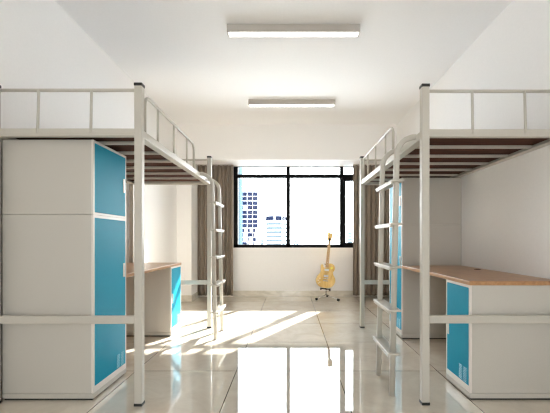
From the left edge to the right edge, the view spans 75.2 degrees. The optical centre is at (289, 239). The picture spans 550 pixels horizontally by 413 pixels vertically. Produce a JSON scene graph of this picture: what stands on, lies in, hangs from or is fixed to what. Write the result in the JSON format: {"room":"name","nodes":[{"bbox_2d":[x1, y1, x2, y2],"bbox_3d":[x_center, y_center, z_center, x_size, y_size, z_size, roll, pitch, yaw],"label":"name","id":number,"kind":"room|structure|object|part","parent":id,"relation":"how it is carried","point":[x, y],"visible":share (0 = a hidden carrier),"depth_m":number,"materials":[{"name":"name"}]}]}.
{"room":"dormitory room","nodes":[
{"label":"dormitory room","id":0,"kind":"room"},
{"bbox_2d":[0,0,176,381],"bbox_3d":[-2.070,-0.460,2.530,0.200,3.080,8.660,0,0,0],"label":"wall","id":1,"kind":"structure","parent":0,"point":[42,46],"depth_m":3.19,"materials":[{"name":"paint"}]},
{"bbox_2d":[177,161,197,294],"bbox_3d":[-1.843,-0.153,6.480,0.255,2.467,0.560,0,0,0],"label":"pillar","id":2,"kind":"structure","parent":1,"relation":"attached to","point":[187,195],"depth_m":6.20,"materials":[{"name":"paint"}]},
{"bbox_2d":[181,292,199,301],"bbox_3d":[-1.831,1.025,6.468,0.255,0.110,0.560,0,0,0],"label":"baseboard","id":3,"kind":"structure","parent":1,"relation":"attached to","point":[184,298],"depth_m":6.19,"materials":[{"name":"beige stone"}]},
{"bbox_2d":[0,297,549,412],"bbox_3d":[-0.055,1.140,2.530,4.230,0.120,8.660,0,0,0],"label":"floor","id":4,"kind":"structure","parent":0,"point":[271,354],"depth_m":2.96,"materials":[{"name":"beige tile"}]},
{"bbox_2d":[2,140,125,399],"bbox_3d":[-1.620,0.205,2.631,0.620,1.750,0.482,0,0,0],"label":"wardrobe","id":5,"kind":"object","parent":4,"relation":"on","point":[64,201],"visible":1,"depth_m":2.39,"materials":[{"name":"white wood"}]},
{"bbox_3d":[-1.325,-0.419,2.631,0.014,0.503,0.482,0,0,0],"label":"frame","id":6,"kind":"part","parent":5,"relation":"part of","materials":[{"name":"white"}]},
{"bbox_3d":[-1.325,0.433,2.631,0.014,1.198,0.482,0,0,0],"label":"frame","id":7,"kind":"part","parent":5,"relation":"part of","materials":[{"name":"white"}]},
{"bbox_3d":[-1.323,-0.418,2.631,0.014,0.465,0.444,0,0,0],"label":"door","id":8,"kind":"part","parent":5,"relation":"part of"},
{"bbox_3d":[-1.323,0.421,2.631,0.014,1.136,0.444,0,0,0],"label":"door","id":9,"kind":"part","parent":5,"relation":"part of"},
{"bbox_2d":[117,351,123,367],"bbox_3d":[-1.315,0.931,2.762,0.004,0.098,0.110,0,0,0],"label":"vent","id":10,"kind":"object","parent":5,"relation":"attached to","point":[120,354],"depth_m":2.77,"materials":[{"name":"teal"}]},
{"bbox_2d":[0,82,225,406],"bbox_3d":[-1.363,0.032,3.345,1.192,2.096,2.084,0,0,0],"label":"bed","id":11,"kind":"object","parent":4,"relation":"on","point":[148,162],"visible":0.88,"depth_m":2.35,"materials":[{"name":"beige metal"}]},
{"bbox_3d":[-1.932,0.033,2.330,0.050,2.062,0.050,0,0,0],"label":"post","id":12,"kind":"part","parent":11,"relation":"part of","materials":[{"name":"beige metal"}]},
{"bbox_3d":[-1.458,0.524,2.330,0.898,0.052,0.025,0,0,0],"label":"rail","id":13,"kind":"part","parent":11,"relation":"part of","materials":[{"name":"beige metal"}]},
{"bbox_3d":[-1.458,-0.696,2.330,0.898,0.052,0.036,0,0,0],"label":"rail","id":14,"kind":"part","parent":11,"relation":"part of","materials":[{"name":"beige metal"}]},
{"bbox_3d":[-1.917,-0.697,3.345,0.060,0.050,1.980,0,0,0],"label":"rail","id":15,"kind":"part","parent":11,"relation":"part of","materials":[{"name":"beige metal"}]},
{"bbox_3d":[-1.932,0.033,4.360,0.050,2.062,0.050,0,0,0],"label":"post","id":16,"kind":"part","parent":11,"relation":"part of","materials":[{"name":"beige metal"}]},
{"bbox_3d":[-0.984,0.033,2.330,0.050,2.062,0.050,0,0,0],"label":"post","id":17,"kind":"part","parent":11,"relation":"part of","materials":[{"name":"beige metal"}]},
{"bbox_3d":[-0.984,-0.849,3.030,0.023,0.274,1.253,0,0,0],"label":"guard rail","id":18,"kind":"part","parent":11,"relation":"part of","materials":[{"name":"beige metal"}]},
{"bbox_3d":[-1.458,-0.696,4.360,0.898,0.052,0.036,0,0,0],"label":"rail","id":19,"kind":"part","parent":11,"relation":"part of","materials":[{"name":"beige metal"}]},
{"bbox_3d":[-0.999,-0.697,3.345,0.060,0.050,1.980,0,0,0],"label":"rail","id":20,"kind":"part","parent":11,"relation":"part of","materials":[{"name":"beige metal"}]},
{"bbox_3d":[-1.458,0.524,4.360,0.898,0.052,0.025,0,0,0],"label":"rail","id":21,"kind":"part","parent":11,"relation":"part of","materials":[{"name":"beige metal"}]},
{"bbox_3d":[-0.984,0.033,4.360,0.050,2.062,0.050,0,0,0],"label":"post","id":22,"kind":"part","parent":11,"relation":"part of","materials":[{"name":"beige metal"}]},
{"bbox_2d":[126,263,180,335],"bbox_3d":[-1.636,0.678,3.603,0.644,0.804,1.459,0,0,0],"label":"desk","id":23,"kind":"object","parent":4,"relation":"on","point":[162,281],"visible":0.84,"depth_m":3.96,"materials":[{"name":"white wood"}]},
{"bbox_3d":[-1.329,0.670,4.146,0.014,0.724,0.365,0,0,0],"label":"frame","id":24,"kind":"part","parent":23,"relation":"part of","materials":[{"name":"white"}]},
{"bbox_3d":[-1.327,0.658,4.146,0.014,0.661,0.327,0,0,0],"label":"door","id":25,"kind":"part","parent":23,"relation":"part of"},
{"bbox_2d":[315,264,339,300],"bbox_3d":[0.733,0.757,6.390,0.408,0.645,0.445,0,0,34],"label":"guitar stand","id":26,"kind":"object","parent":4,"relation":"on","point":[326,289],"visible":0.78,"depth_m":6.37,"materials":[{"name":"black metal"}]},
{"bbox_2d":[316,233,334,287],"bbox_3d":[0.634,0.372,6.378,0.352,0.996,0.089,0,0,-4],"label":"electric guitar","id":27,"kind":"object","parent":26,"relation":"on","point":[325,278],"visible":1,"depth_m":6.36,"materials":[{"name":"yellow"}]},
{"bbox_2d":[389,178,460,338],"bbox_3d":[1.531,0.205,4.103,0.654,1.750,0.482,0,0,0],"label":"wardrobe","id":28,"kind":"object","parent":4,"relation":"on","point":[445,193],"visible":0.71,"depth_m":3.86,"materials":[{"name":"white wood"}]},
{"bbox_3d":[1.218,-0.418,4.103,0.014,0.465,0.444,0,0,0],"label":"door","id":29,"kind":"part","parent":28,"relation":"part of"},
{"bbox_3d":[1.218,0.421,4.103,0.014,1.136,0.444,0,0,0],"label":"door","id":30,"kind":"part","parent":28,"relation":"part of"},
{"bbox_3d":[1.219,0.433,4.103,0.015,1.198,0.482,0,0,0],"label":"frame","id":31,"kind":"part","parent":28,"relation":"part of","materials":[{"name":"white"}]},
{"bbox_3d":[1.219,-0.419,4.103,0.015,0.503,0.482,0,0,0],"label":"frame","id":32,"kind":"part","parent":28,"relation":"part of","materials":[{"name":"white"}]},
{"bbox_2d":[360,83,549,404],"bbox_3d":[1.264,0.032,3.360,1.192,2.096,2.084,0,0,0],"label":"bed","id":33,"kind":"object","parent":4,"relation":"on","point":[427,154],"visible":0.92,"depth_m":2.46,"materials":[{"name":"beige metal"}]},
{"bbox_3d":[0.885,0.033,4.375,0.050,2.062,0.050,0,0,0],"label":"post","id":34,"kind":"part","parent":33,"relation":"part of","materials":[{"name":"beige metal"}]},
{"bbox_3d":[1.359,-0.696,4.375,0.898,0.052,0.036,0,0,0],"label":"rail","id":35,"kind":"part","parent":33,"relation":"part of","materials":[{"name":"beige metal"}]},
{"bbox_3d":[1.359,0.524,4.375,0.898,0.052,0.025,0,0,0],"label":"rail","id":36,"kind":"part","parent":33,"relation":"part of","materials":[{"name":"beige metal"}]},
{"bbox_3d":[0.885,-0.849,3.675,0.023,0.274,1.253,0,0,0],"label":"guard rail","id":37,"kind":"part","parent":33,"relation":"part of","materials":[{"name":"beige metal"}]},
{"bbox_3d":[0.900,-0.697,3.360,0.060,0.050,1.980,0,0,0],"label":"rail","id":38,"kind":"part","parent":33,"relation":"part of","materials":[{"name":"beige metal"}]},
{"bbox_3d":[0.885,0.033,2.345,0.050,2.062,0.050,0,0,0],"label":"post","id":39,"kind":"part","parent":33,"relation":"part of","materials":[{"name":"beige metal"}]},
{"bbox_3d":[1.359,0.524,2.345,0.898,0.052,0.025,0,0,0],"label":"rail","id":40,"kind":"part","parent":33,"relation":"part of","materials":[{"name":"beige metal"}]},
{"bbox_3d":[1.359,-0.696,2.345,0.898,0.052,0.036,0,0,0],"label":"rail","id":41,"kind":"part","parent":33,"relation":"part of","materials":[{"name":"beige metal"}]},
{"bbox_3d":[1.818,-0.697,3.360,0.060,0.050,1.980,0,0,0],"label":"rail","id":42,"kind":"part","parent":33,"relation":"part of","materials":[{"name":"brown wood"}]},
{"bbox_2d":[402,265,549,399],"bbox_3d":[1.522,0.678,3.119,0.644,0.804,1.459,0,0,0],"label":"desk","id":43,"kind":"object","parent":4,"relation":"on","point":[485,361],"visible":0.94,"depth_m":2.39,"materials":[{"name":"white wood"}]},
{"bbox_3d":[1.213,0.658,2.576,0.014,0.661,0.327,0,0,0],"label":"door","id":44,"kind":"part","parent":43,"relation":"part of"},
{"bbox_3d":[1.215,0.670,2.576,0.014,0.724,0.365,0,0,0],"label":"frame","id":45,"kind":"part","parent":43,"relation":"part of","materials":[{"name":"white"}]},
{"bbox_2d":[459,363,466,382],"bbox_3d":[1.205,0.931,2.489,0.004,0.098,0.110,0,0,0],"label":"vent","id":46,"kind":"object","parent":43,"relation":"attached to","point":[462,367],"depth_m":2.48,"materials":[{"name":"teal metal"}]},
{"bbox_2d":[55,0,511,123],"bbox_3d":[-0.055,-2.060,2.530,4.230,0.120,8.660,0,0,0],"label":"ceiling","id":47,"kind":"structure","parent":0,"point":[184,56],"depth_m":3.81,"materials":[{"name":"paint"}]},
{"bbox_2d":[248,99,334,106],"bbox_3d":[0.024,-1.962,5.130,1.240,0.077,0.082,0,0,0],"label":"ceiling lamp","id":48,"kind":"object","parent":47,"relation":"attached to","point":[251,102],"visible":1,"depth_m":5.09,"materials":[{"name":"grey"}]},
{"bbox_2d":[250,105,333,106],"bbox_3d":[0.024,-1.926,5.130,1.210,0.005,0.068,0,0,0],"label":"diffuser","id":49,"kind":"object","parent":48,"relation":"attached to","point":[250,105],"depth_m":5.12,"materials":[{"name":"white plastic"}]},
{"bbox_2d":[227,24,359,36],"bbox_3d":[0.033,-1.962,3.349,1.240,0.077,0.082,0,0,0],"label":"ceiling lamp","id":50,"kind":"object","parent":47,"relation":"attached to","point":[233,30],"visible":1,"depth_m":3.31,"materials":[{"name":"grey plastic"}]},
{"bbox_2d":[229,32,358,36],"bbox_3d":[0.033,-1.926,3.349,1.210,0.005,0.068,0,0,0],"label":"diffuser","id":51,"kind":"object","parent":50,"relation":"attached to","point":[232,34],"depth_m":3.35,"materials":[{"name":"white plastic"}]},
{"bbox_2d":[233,248,352,290],"bbox_3d":[-0.055,-0.153,6.810,3.830,2.467,0.100,0,0,0],"label":"wall","id":52,"kind":"structure","parent":0,"point":[254,269],"depth_m":6.76,"materials":[{"name":"paint"}]},
{"bbox_2d":[198,164,232,295],"bbox_3d":[-1.380,-0.176,6.602,0.654,2.422,0.077,0,0,0],"label":"curtain","id":53,"kind":"object","parent":52,"relation":"hanging from","point":[222,173],"visible":0.61,"depth_m":6.60,"materials":[{"name":"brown fabric"}]},
{"bbox_2d":[177,124,396,165],"bbox_3d":[-0.055,-1.694,6.530,3.830,0.613,0.660,0,0,0],"label":"beam","id":54,"kind":"structure","parent":52,"relation":"attached to","point":[235,144],"depth_m":6.20,"materials":[{"name":"paint"}]},
{"bbox_2d":[233,166,352,247],"bbox_3d":[0.362,-0.616,6.798,2.875,1.542,0.064,0,0,0],"label":"window","id":55,"kind":"structure","parent":52,"relation":"in","point":[343,177],"depth_m":6.77,"materials":[{"name":"black"}]},
{"bbox_3d":[1.380,-0.533,6.793,0.740,1.273,0.054,0,0,0],"label":"opening sash","id":56,"kind":"part","parent":55,"relation":"part of","materials":[{"name":"black"}]},
{"bbox_2d":[200,291,387,296],"bbox_3d":[0.073,1.025,6.754,3.553,0.110,0.012,0,0,0],"label":"baseboard","id":57,"kind":"structure","parent":52,"relation":"attached to","point":[235,293],"depth_m":6.75,"materials":[{"name":"beige stone"}]},
{"bbox_2d":[353,164,388,295],"bbox_3d":[1.502,-0.176,6.602,0.672,2.422,0.076,0,0,0],"label":"curtain","id":58,"kind":"object","parent":52,"relation":"hanging from","point":[371,197],"visible":0.59,"depth_m":6.60,"materials":[{"name":"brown fabric"}]},
{"bbox_2d":[389,0,549,290],"bbox_3d":[1.960,-0.460,2.530,0.200,3.080,8.660,0,0,0],"label":"wall","id":59,"kind":"structure","parent":0,"point":[505,206],"depth_m":3.06,"materials":[{"name":"paint"}]},
{"label":"outside","id":60,"kind":"structure","parent":0,"visible":0},
{"bbox_3d":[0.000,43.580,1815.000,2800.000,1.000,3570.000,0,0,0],"label":"ground","id":61,"kind":"structure","parent":60,"visible":0},
{"bbox_2d":[238,168,242,243],"bbox_3d":[-34.728,-14.375,244.890,2.961,114.911,10.220,0,0,0],"label":"glass tower","id":62,"kind":"structure","parent":61,"relation":"on","point":[240,170],"depth_m":240.18,"materials":[{"name":"blue"}]},
{"bbox_2d":[243,187,259,243],"bbox_3d":[-36.970,-3.271,337.890,15.824,92.701,16.220,0,0,0],"label":"office tower","id":63,"kind":"structure","parent":61,"relation":"on","point":[251,195],"depth_m":329.82,"materials":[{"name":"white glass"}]},
{"bbox_2d":[266,213,285,243],"bbox_3d":[-16.892,5.718,432.142,24.789,74.725,24.859,0,0,0],"label":"office building","id":64,"kind":"structure","parent":61,"relation":"on","point":[275,222],"depth_m":421.69,"materials":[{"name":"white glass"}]},
{"bbox_2d":[290,239,298,243],"bbox_3d":[7.381,20.869,566.890,15.076,44.423,14.220,0,0,0],"label":"block","id":65,"kind":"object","parent":61,"relation":"on","point":[293,241],"visible":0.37,"depth_m":559.81,"materials":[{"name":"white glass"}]},
{"bbox_2d":[335,232,337,243],"bbox_3d":[66.461,16.233,506.890,2.804,53.694,14.220,0,0,0],"label":"block","id":66,"kind":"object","parent":61,"relation":"on","point":[336,233],"visible":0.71,"depth_m":500.10,"materials":[{"name":"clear glass"}]},
{"bbox_2d":[346,230,351,241],"bbox_3d":[75.715,15.742,456.890,6.310,54.675,14.220,0,0,0],"label":"block","id":67,"kind":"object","parent":61,"relation":"on","point":[348,233],"visible":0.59,"depth_m":449.82,"materials":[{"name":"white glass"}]}
]}

